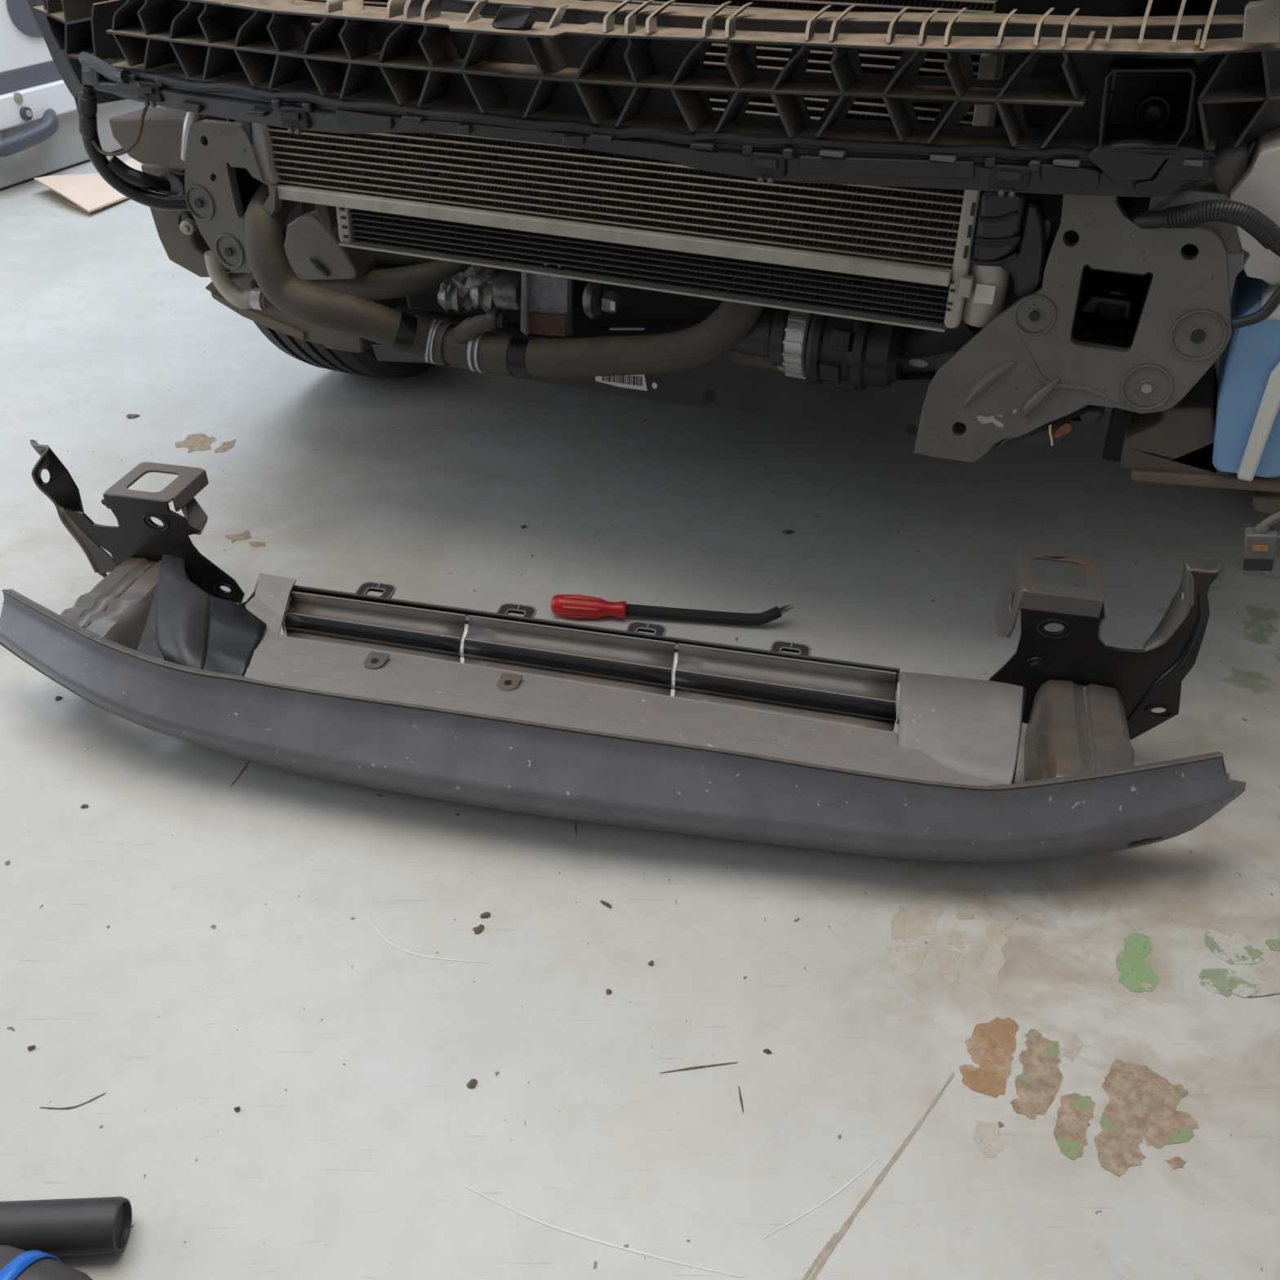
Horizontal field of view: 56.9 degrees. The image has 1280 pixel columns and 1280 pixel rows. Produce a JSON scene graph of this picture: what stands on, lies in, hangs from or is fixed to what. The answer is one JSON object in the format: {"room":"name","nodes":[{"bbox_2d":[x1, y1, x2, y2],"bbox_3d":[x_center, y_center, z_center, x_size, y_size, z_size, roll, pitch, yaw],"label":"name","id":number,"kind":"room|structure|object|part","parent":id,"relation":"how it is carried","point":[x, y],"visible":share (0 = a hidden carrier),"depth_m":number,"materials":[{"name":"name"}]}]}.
{"room":"auto repair garage","nodes":[
{"label":"auto repair garage","id":0,"kind":"room"},
{"bbox_2d":[0,148,1279,1279],"bbox_3d":[0.000,-1.001,2.977,12.000,0.101,12.000,0,36,0],"label":"floor","id":1,"kind":"structure","parent":0,"point":[1064,1068],"depth_m":1.13,"materials":[{"name":"paint"}]},
{"bbox_2d":[26,1044,35,1051],"bbox_3d":[-0.523,0.350,1.016,0.007,0.003,0.004,-24,42,-30],"label":"crumb","id":2,"kind":"object","parent":1,"relation":"on","point":[29,1047],"visible":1,"depth_m":1.01,"materials":[{"name":"brown"}]},
{"bbox_2d":[0,1244,93,1279],"bbox_3d":[-0.423,0.459,0.808,0.150,0.075,0.075,5,36,7],"label":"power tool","id":3,"kind":"object","parent":1,"relation":"on","point":[15,1264],"visible":1,"depth_m":0.81,"materials":[{"name":"plastic"}]},
{"bbox_2d":[54,695,62,700],"bbox_3d":[-0.692,0.069,1.406,0.008,0.003,0.008,0,36,0],"label":"crumb","id":4,"kind":"object","parent":1,"relation":"on","point":[57,697],"visible":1,"depth_m":1.41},
{"bbox_2d":[0,1196,132,1257],"bbox_3d":[-0.488,0.435,0.868,0.213,0.039,0.039,-1,36,-2],"label":"tube","id":5,"kind":"object","parent":1,"relation":"on","point":[88,1226],"visible":1,"depth_m":0.86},
{"bbox_2d":[0,0,162,188],"bbox_3d":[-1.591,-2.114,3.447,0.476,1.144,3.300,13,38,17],"label":"car","id":6,"kind":"object","parent":1,"relation":"on","point":[40,135],"visible":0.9,"depth_m":3.18,"materials":[{"name":"metal"}]},
{"bbox_3d":[-1.639,-1.406,3.154,0.020,0.032,0.032,13,38,17],"label":"lock knob","id":7,"kind":"part","parent":6,"relation":"part of","materials":[{"name":"silver metal"}]},
{"bbox_3d":[-1.621,-2.230,3.378,0.412,0.875,3.300,13,38,17],"label":"panel","id":8,"kind":"part","parent":6,"relation":"part of","materials":[{"name":"white metal"}]},
{"bbox_3d":[-1.645,-1.361,3.160,0.079,0.079,0.260,13,38,18],"label":"pull handle","id":9,"kind":"part","parent":6,"relation":"part of","materials":[{"name":"grey plastic"}]},
{"bbox_3d":[-1.612,-1.802,3.683,0.430,0.079,3.300,13,38,17],"label":"rail","id":10,"kind":"part","parent":6,"relation":"part of","materials":[{"name":"white metal"}]},
{"bbox_3d":[-1.626,-1.716,3.752,0.400,0.142,3.300,13,38,17],"label":"panel","id":11,"kind":"part","parent":6,"relation":"part of","materials":[{"name":"white metal"}]},
{"bbox_2d":[80,804,88,808],"bbox_3d":[-0.591,0.176,1.257,0.008,0.003,0.005,0,36,0],"label":"crumb","id":12,"kind":"object","parent":1,"relation":"on","point":[84,806],"visible":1,"depth_m":1.26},
{"bbox_2d":[33,157,142,213],"bbox_3d":[-1.423,-1.234,3.181,0.296,0.039,0.425,17,39,22],"label":"cardboard sheet","id":13,"kind":"object","parent":1,"relation":"on","point":[86,193],"visible":0.71,"depth_m":3.10,"materials":[{"name":"beige cardboard"}]},
{"bbox_2d":[126,413,140,417],"bbox_3d":[-0.875,-0.387,2.037,0.023,0.003,0.015,0,36,0],"label":"crumb","id":14,"kind":"object","parent":1,"relation":"on","point":[130,415],"visible":1,"depth_m":2.04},
{"bbox_2d":[234,1106,239,1111],"bbox_3d":[-0.331,0.384,0.969,0.004,0.003,0.004,-28,44,-33],"label":"crumb","id":15,"kind":"object","parent":1,"relation":"on","point":[236,1108],"visible":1,"depth_m":0.97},
{"bbox_2d":[466,1079,477,1088],"bbox_3d":[-0.140,0.371,0.987,0.007,0.003,0.009,26,43,31],"label":"crumb","id":16,"kind":"object","parent":1,"relation":"on","point":[472,1082],"visible":1,"depth_m":0.99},
{"bbox_2d":[472,924,484,933],"bbox_3d":[-0.153,0.274,1.121,0.012,0.003,0.008,-20,41,-26],"label":"crumb","id":17,"kind":"object","parent":1,"relation":"on","point":[480,928],"visible":1,"depth_m":1.12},
{"bbox_2d":[480,911,490,917],"bbox_3d":[-0.148,0.264,1.135,0.010,0.003,0.006,0,36,0],"label":"crumb","id":18,"kind":"object","parent":1,"relation":"on","point":[486,914],"visible":1,"depth_m":1.13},
{"bbox_2d":[600,900,611,907],"bbox_3d":[-0.033,0.256,1.147,0.014,0.003,0.003,26,43,32],"label":"crumb","id":19,"kind":"object","parent":1,"relation":"on","point":[606,904],"visible":1,"depth_m":1.15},
{"bbox_2d":[605,988,612,993],"bbox_3d":[-0.028,0.316,1.063,0.005,0.003,0.004,0,36,0],"label":"crumb","id":20,"kind":"object","parent":1,"relation":"on","point":[608,991],"visible":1,"depth_m":1.06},
{"bbox_2d":[0,439,1246,863],"bbox_3d":[-0.089,0.000,1.272,1.405,0.264,0.362,8,37,11],"label":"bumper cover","id":21,"kind":"object","parent":1,"relation":"on","point":[526,713],"visible":1,"depth_m":1.22,"materials":[{"name":"paint"}]},
{"bbox_2d":[648,960,653,965],"bbox_3d":[0.010,0.297,1.089,0.005,0.003,0.004,0,36,0],"label":"crumb","id":22,"kind":"object","parent":1,"relation":"on","point":[651,962],"visible":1,"depth_m":1.09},
{"bbox_2d":[26,0,1279,571],"bbox_3d":[0.790,-1.676,2.674,1.838,1.350,4.379,14,38,18],"label":"car","id":23,"kind":"object","parent":1,"relation":"on","point":[955,229],"visible":1,"depth_m":1.21,"materials":[{"name":"plastic"}]},
{"bbox_2d":[32,5,91,24],"bbox_3d":[-0.644,-0.724,1.364,0.084,0.016,0.060,14,38,18],"label":"rib","id":24,"kind":"object","parent":23,"relation":"attached to","point":[56,15],"depth_m":1.35,"materials":[{"name":"plastic"}]},
{"bbox_2d":[66,48,94,59],"bbox_3d":[-0.632,-0.690,1.383,0.045,0.010,0.060,14,38,18],"label":"rib","id":25,"kind":"object","parent":23,"relation":"attached to","point":[70,53],"depth_m":1.37,"materials":[{"name":"plastic"}]},
{"bbox_2d":[127,74,166,107],"bbox_3d":[-0.544,-0.609,1.310,0.046,0.031,0.026,0,36,0],"label":"clip","id":26,"kind":"object","parent":23,"relation":"attached to","point":[150,90],"depth_m":1.31,"materials":[{"name":"black plastic"}]},
{"bbox_3d":[-0.641,-0.692,1.620,0.140,0.066,0.080,14,38,18],"label":"wing panel","id":27,"kind":"part","parent":23,"relation":"part of","materials":[{"name":"grey metal"}]},
{"bbox_3d":[-0.523,-0.664,1.325,0.112,0.037,0.003,21,41,26],"label":"panel","id":28,"kind":"part","parent":23,"relation":"part of","materials":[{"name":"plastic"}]},
{"bbox_3d":[-0.523,-0.697,1.301,0.112,0.039,0.003,21,41,26],"label":"panel","id":29,"kind":"part","parent":23,"relation":"part of","materials":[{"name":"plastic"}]},
{"bbox_3d":[-0.490,-0.581,1.288,0.033,0.008,0.006,19,40,24],"label":"raised panel","id":30,"kind":"part","parent":23,"relation":"part of","materials":[{"name":"black plastic"}]},
{"bbox_3d":[-0.506,-0.549,1.475,0.141,0.182,0.014,14,38,18],"label":"mounting plate","id":31,"kind":"part","parent":23,"relation":"part of","materials":[{"name":"grey metal"}]},
{"bbox_3d":[-0.432,-0.631,1.280,0.101,0.037,0.003,19,40,24],"label":"panel","id":32,"kind":"part","parent":23,"relation":"part of","materials":[{"name":"plastic"}]},
{"bbox_3d":[-0.432,-0.664,1.256,0.101,0.039,0.003,19,40,24],"label":"panel","id":33,"kind":"part","parent":23,"relation":"part of","materials":[{"name":"plastic"}]},
{"bbox_3d":[-0.472,-0.571,1.489,0.060,0.070,0.060,14,38,18],"label":"rail","id":34,"kind":"part","parent":23,"relation":"part of","materials":[{"name":"black metal"}]},
{"bbox_2d":[271,98,314,134],"bbox_3d":[-0.357,-0.541,1.222,0.046,0.031,0.026,0,36,0],"label":"clip","id":35,"kind":"object","parent":23,"relation":"attached to","point":[298,114],"depth_m":1.22,"materials":[{"name":"black plastic"}]},
{"bbox_3d":[-0.347,-0.603,1.240,0.096,0.037,0.003,18,39,23],"label":"panel","id":36,"kind":"part","parent":23,"relation":"part of","materials":[{"name":"plastic"}]},
{"bbox_3d":[-0.331,-0.631,1.209,0.044,0.039,0.003,17,39,23],"label":"panel","id":37,"kind":"part","parent":23,"relation":"part of","materials":[{"name":"plastic"}]},
{"bbox_3d":[-0.362,-0.523,1.466,0.019,0.059,0.025,14,38,18],"label":"header tank","id":38,"kind":"part","parent":23,"relation":"part of","materials":[{"name":"metal"}]},
{"bbox_3d":[-0.277,-0.521,1.185,0.072,0.015,0.006,16,39,21],"label":"raised panel","id":39,"kind":"part","parent":23,"relation":"part of","materials":[{"name":"black plastic"}]},
{"bbox_3d":[-0.269,-0.612,1.183,0.096,0.039,0.003,17,39,22],"label":"panel","id":40,"kind":"part","parent":23,"relation":"part of","materials":[{"name":"plastic"}]},
{"bbox_3d":[-0.263,-0.577,1.204,0.095,0.037,0.003,16,39,21],"label":"panel","id":41,"kind":"part","parent":23,"relation":"part of","materials":[{"name":"plastic"}]},
{"bbox_3d":[-0.184,-0.588,1.149,0.095,0.039,0.003,15,38,20],"label":"panel","id":42,"kind":"part","parent":23,"relation":"part of","materials":[{"name":"plastic"}]},
{"bbox_3d":[-0.177,-0.553,1.171,0.095,0.037,0.003,15,38,20],"label":"panel","id":43,"kind":"part","parent":23,"relation":"part of","materials":[{"name":"plastic"}]},
{"bbox_3d":[-0.170,-0.493,1.142,0.014,0.009,0.006,15,38,19],"label":"raised panel","id":44,"kind":"part","parent":23,"relation":"part of","materials":[{"name":"black plastic"}]},
{"bbox_3d":[-0.096,-0.566,1.119,0.095,0.039,0.003,13,38,17],"label":"panel","id":45,"kind":"part","parent":23,"relation":"part of","materials":[{"name":"plastic"}]},
{"bbox_3d":[-0.089,-0.531,1.141,0.095,0.037,0.003,13,38,17],"label":"panel","id":46,"kind":"part","parent":23,"relation":"part of","materials":[{"name":"plastic"}]},
{"bbox_3d":[-0.062,-0.469,1.108,0.022,0.009,0.006,12,38,17],"label":"raised panel","id":47,"kind":"part","parent":23,"relation":"part of","materials":[{"name":"black plastic"}]},
{"bbox_2d":[582,281,605,319],"bbox_3d":[-0.059,-0.438,1.511,0.012,0.052,0.051,14,38,18],"label":"washer","id":48,"kind":"object","parent":23,"relation":"in","point":[593,294],"depth_m":1.50,"materials":[{"name":"silver metal"}]},
{"bbox_2d":[106,24,1089,106],"bbox_3d":[-0.106,-0.555,1.140,1.028,0.003,0.117,13,38,17],"label":"lattice","id":49,"kind":"object","parent":23,"relation":"attached to","point":[931,83],"depth_m":1.10,"materials":[{"name":"plastic"}]},
{"bbox_2d":[111,60,1098,148],"bbox_3d":[-0.108,-0.533,1.177,1.074,0.003,0.121,13,38,17],"label":"lattice","id":50,"kind":"object","parent":23,"relation":"attached to","point":[868,123],"depth_m":1.12,"materials":[{"name":"plastic"}]},
{"bbox_3d":[-0.062,-0.459,1.323,0.818,0.015,0.020,14,38,18],"label":"rail","id":51,"kind":"part","parent":23,"relation":"part of","materials":[{"name":"metal"}]},
{"bbox_3d":[-0.003,-0.547,1.093,0.103,0.039,0.003,10,37,14],"label":"panel","id":52,"kind":"part","parent":23,"relation":"part of","materials":[{"name":"plastic"}]},
{"bbox_3d":[-0.023,-0.413,1.359,0.750,0.003,0.024,14,38,18],"label":"rail","id":53,"kind":"part","parent":23,"relation":"part of","materials":[{"name":"metal"}]},
{"bbox_3d":[0.003,-0.513,1.115,0.101,0.037,0.003,10,37,14],"label":"panel","id":54,"kind":"part","parent":23,"relation":"part of","materials":[{"name":"plastic"}]},
{"bbox_3d":[0.069,-0.535,1.075,0.048,0.039,0.003,9,37,12],"label":"panel","id":55,"kind":"part","parent":23,"relation":"part of","materials":[{"name":"plastic"}]},
{"bbox_3d":[0.070,-0.501,1.099,0.041,0.037,0.003,9,37,12],"label":"panel","id":56,"kind":"part","parent":23,"relation":"part of","materials":[{"name":"plastic"}]},
{"bbox_2d":[182,0,1279,56],"bbox_3d":[0.079,-0.596,1.126,1.228,0.003,0.411,0,36,0],"label":"grille","id":57,"kind":"object","parent":23,"relation":"attached to","point":[867,26],"depth_m":1.04,"materials":[{"name":"plastic"}]},
{"bbox_3d":[0.115,-0.495,1.091,0.052,0.037,0.003,7,36,9],"label":"panel","id":58,"kind":"part","parent":23,"relation":"part of","materials":[{"name":"plastic"}]},
{"bbox_2d":[742,145,795,183],"bbox_3d":[0.116,-0.433,1.074,0.046,0.031,0.026,0,36,0],"label":"clip","id":59,"kind":"object","parent":23,"relation":"attached to","point":[771,163],"depth_m":1.07,"materials":[{"name":"black plastic"}]},
{"bbox_3d":[0.118,-0.528,1.066,0.053,0.039,0.003,7,36,9],"label":"panel","id":60,"kind":"part","parent":23,"relation":"part of","materials":[{"name":"plastic"}]},
{"bbox_3d":[0.160,-0.489,1.083,0.042,0.037,0.003,7,36,9],"label":"panel","id":61,"kind":"part","parent":23,"relation":"part of","materials":[{"name":"plastic"}]},
{"bbox_3d":[0.163,-0.522,1.058,0.041,0.039,0.003,7,36,9],"label":"panel","id":62,"kind":"part","parent":23,"relation":"part of","materials":[{"name":"plastic"}]},
{"bbox_2d":[446,0,1244,29],"bbox_3d":[0.158,-0.576,1.081,0.822,0.003,0.134,7,36,10],"label":"grille","id":63,"kind":"object","parent":23,"relation":"attached to","point":[461,14],"depth_m":1.05,"materials":[{"name":"plastic"}]},
{"bbox_3d":[0.209,-0.484,1.075,0.059,0.037,0.002,7,36,9],"label":"panel","id":64,"kind":"part","parent":23,"relation":"part of","materials":[{"name":"plastic"}]},
{"bbox_3d":[0.211,-0.516,1.050,0.058,0.039,0.002,7,36,9],"label":"panel","id":65,"kind":"part","parent":23,"relation":"part of","materials":[{"name":"plastic"}]},
{"bbox_3d":[0.220,-0.422,1.056,0.156,0.017,0.006,7,36,9],"label":"raised panel","id":66,"kind":"part","parent":23,"relation":"part of","materials":[{"name":"black plastic"}]},
{"bbox_3d":[0.258,-0.478,1.067,0.044,0.037,0.003,7,36,9],"label":"panel","id":67,"kind":"part","parent":23,"relation":"part of","materials":[{"name":"plastic"}]},
{"bbox_3d":[0.260,-0.511,1.042,0.042,0.039,0.003,7,36,9],"label":"panel","id":68,"kind":"part","parent":23,"relation":"part of","materials":[{"name":"plastic"}]},
{"bbox_2d":[902,318,983,358],"bbox_3d":[0.338,-0.362,1.387,0.134,0.091,0.044,24,42,30],"label":"hose","id":69,"kind":"object","parent":23,"relation":"attached to","point":[917,343],"depth_m":1.37,"materials":[{"name":"black rubber"}]},
{"bbox_3d":[0.325,-0.435,1.158,0.021,0.260,0.030,14,38,18],"label":"header tank","id":70,"kind":"part","parent":23,"relation":"part of","materials":[{"name":"metal"}]},
{"bbox_3d":[0.306,-0.472,1.059,0.055,0.037,0.002,7,36,9],"label":"panel","id":71,"kind":"part","parent":23,"relation":"part of","materials":[{"name":"plastic"}]},
{"bbox_3d":[0.307,-0.505,1.035,0.055,0.039,0.002,7,36,9],"label":"panel","id":72,"kind":"part","parent":23,"relation":"part of","materials":[{"name":"plastic"}]},
{"bbox_2d":[983,156,1040,197],"bbox_3d":[0.326,-0.408,1.040,0.046,0.031,0.026,0,36,0],"label":"clip","id":73,"kind":"object","parent":23,"relation":"attached to","point":[1012,175],"depth_m":1.04,"materials":[{"name":"black plastic"}]},
{"bbox_2d":[1048,424,1053,445],"bbox_3d":[0.424,-0.211,1.219,0.008,0.022,0.002,14,38,18],"label":"stalk","id":74,"kind":"object","parent":23,"relation":"hanging from","point":[1050,425],"visible":1,"depth_m":1.22,"materials":[{"name":"beige plant"}]},
{"bbox_2d":[1053,422,1071,437],"bbox_3d":[0.454,-0.225,1.268,0.016,0.018,0.002,14,38,18],"label":"dry leaf","id":75,"kind":"object","parent":23,"relation":"attached to","point":[1065,428],"visible":1,"depth_m":1.27,"materials":[{"name":"brown plant"}]},
{"bbox_3d":[0.374,-0.467,1.052,0.083,0.037,0.002,3,36,4],"label":"panel","id":76,"kind":"part","parent":23,"relation":"part of","materials":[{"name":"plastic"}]},
{"bbox_3d":[0.375,-0.500,1.028,0.082,0.039,0.002,3,36,4],"label":"panel","id":77,"kind":"part","parent":23,"relation":"part of","materials":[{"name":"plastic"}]},
{"bbox_3d":[0.377,-0.407,1.036,0.055,0.018,0.006,3,36,4],"label":"raised panel","id":78,"kind":"part","parent":23,"relation":"part of","materials":[{"name":"black plastic"}]},
{"bbox_3d":[0.431,-0.301,1.173,0.277,0.305,0.014,14,38,18],"label":"mounting plate","id":79,"kind":"part","parent":23,"relation":"part of","materials":[{"name":"grey metal"}]},
{"bbox_3d":[0.488,-0.365,1.212,0.123,0.082,0.173,0,36,0],"label":"rail","id":80,"kind":"part","parent":23,"relation":"part of","materials":[{"name":"black metal"}]},
{"bbox_3d":[0.519,-0.409,1.272,0.064,0.081,0.003,14,38,18],"label":"rail","id":81,"kind":"part","parent":23,"relation":"part of","materials":[{"name":"black metal"}]},
{"bbox_2d":[1098,57,1197,147],"bbox_3d":[0.444,-0.470,1.031,0.113,0.066,0.084,0,36,0],"label":"socket","id":82,"kind":"object","parent":23,"relation":"attached to","point":[1144,102],"depth_m":1.05,"materials":[{"name":"black plastic"}]},
{"bbox_3d":[0.474,-0.478,1.045,0.223,0.080,0.016,-2,36,-3],"label":"panel","id":83,"kind":"part","parent":23,"relation":"part of","materials":[{"name":"plastic"}]},
{"bbox_2d":[1179,136,1215,151],"bbox_3d":[0.495,-0.441,1.050,0.030,0.003,0.067,14,38,18],"label":"rib","id":84,"kind":"object","parent":23,"relation":"attached to","point":[1188,143],"depth_m":1.04,"materials":[{"name":"plastic"}]},
{"bbox_3d":[0.534,-0.432,1.077,0.034,0.041,0.050,14,38,18],"label":"housing arm","id":85,"kind":"part","parent":23,"relation":"part of"},
{"bbox_2d":[1201,86,1279,103],"bbox_3d":[0.577,-0.482,1.039,0.222,0.003,0.054,-9,37,-12],"label":"rib","id":86,"kind":"object","parent":23,"relation":"attached to","point":[1210,95],"depth_m":1.02,"materials":[{"name":"plastic"}]},
{"bbox_2d":[1212,269,1279,481],"bbox_3d":[0.631,-0.281,1.188,0.135,0.191,0.163,0,36,0],"label":"container","id":87,"kind":"object","parent":23,"relation":"on","point":[1246,388],"depth_m":1.15,"materials":[{"name":"blue plastic"}]},
{"bbox_2d":[551,594,794,625],"bbox_3d":[0.041,-0.037,1.530,0.315,0.033,0.031,3,36,4],"label":"tool","id":88,"kind":"object","parent":1,"relation":"on","point":[572,606],"visible":1,"depth_m":1.53,"materials":[{"name":"metal"}]},
{"bbox_3d":[-0.067,-0.043,1.538,0.099,0.029,0.028,4,36,5],"label":"handle","id":89,"kind":"part","parent":88,"relation":"part of","materials":[{"name":"red plastic"}]},
{"bbox_2d":[763,1048,771,1053],"bbox_3d":[0.109,0.352,1.013,0.008,0.003,0.003,17,39,22],"label":"crumb","id":90,"kind":"object","parent":1,"relation":"on","point":[766,1051],"visible":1,"depth_m":1.01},
{"bbox_2d":[782,529,794,534],"bbox_3d":[0.215,-0.158,1.720,0.017,0.003,0.010,14,38,19],"label":"crumb","id":91,"kind":"object","parent":1,"relation":"on","point":[787,531],"visible":1,"depth_m":1.72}
]}

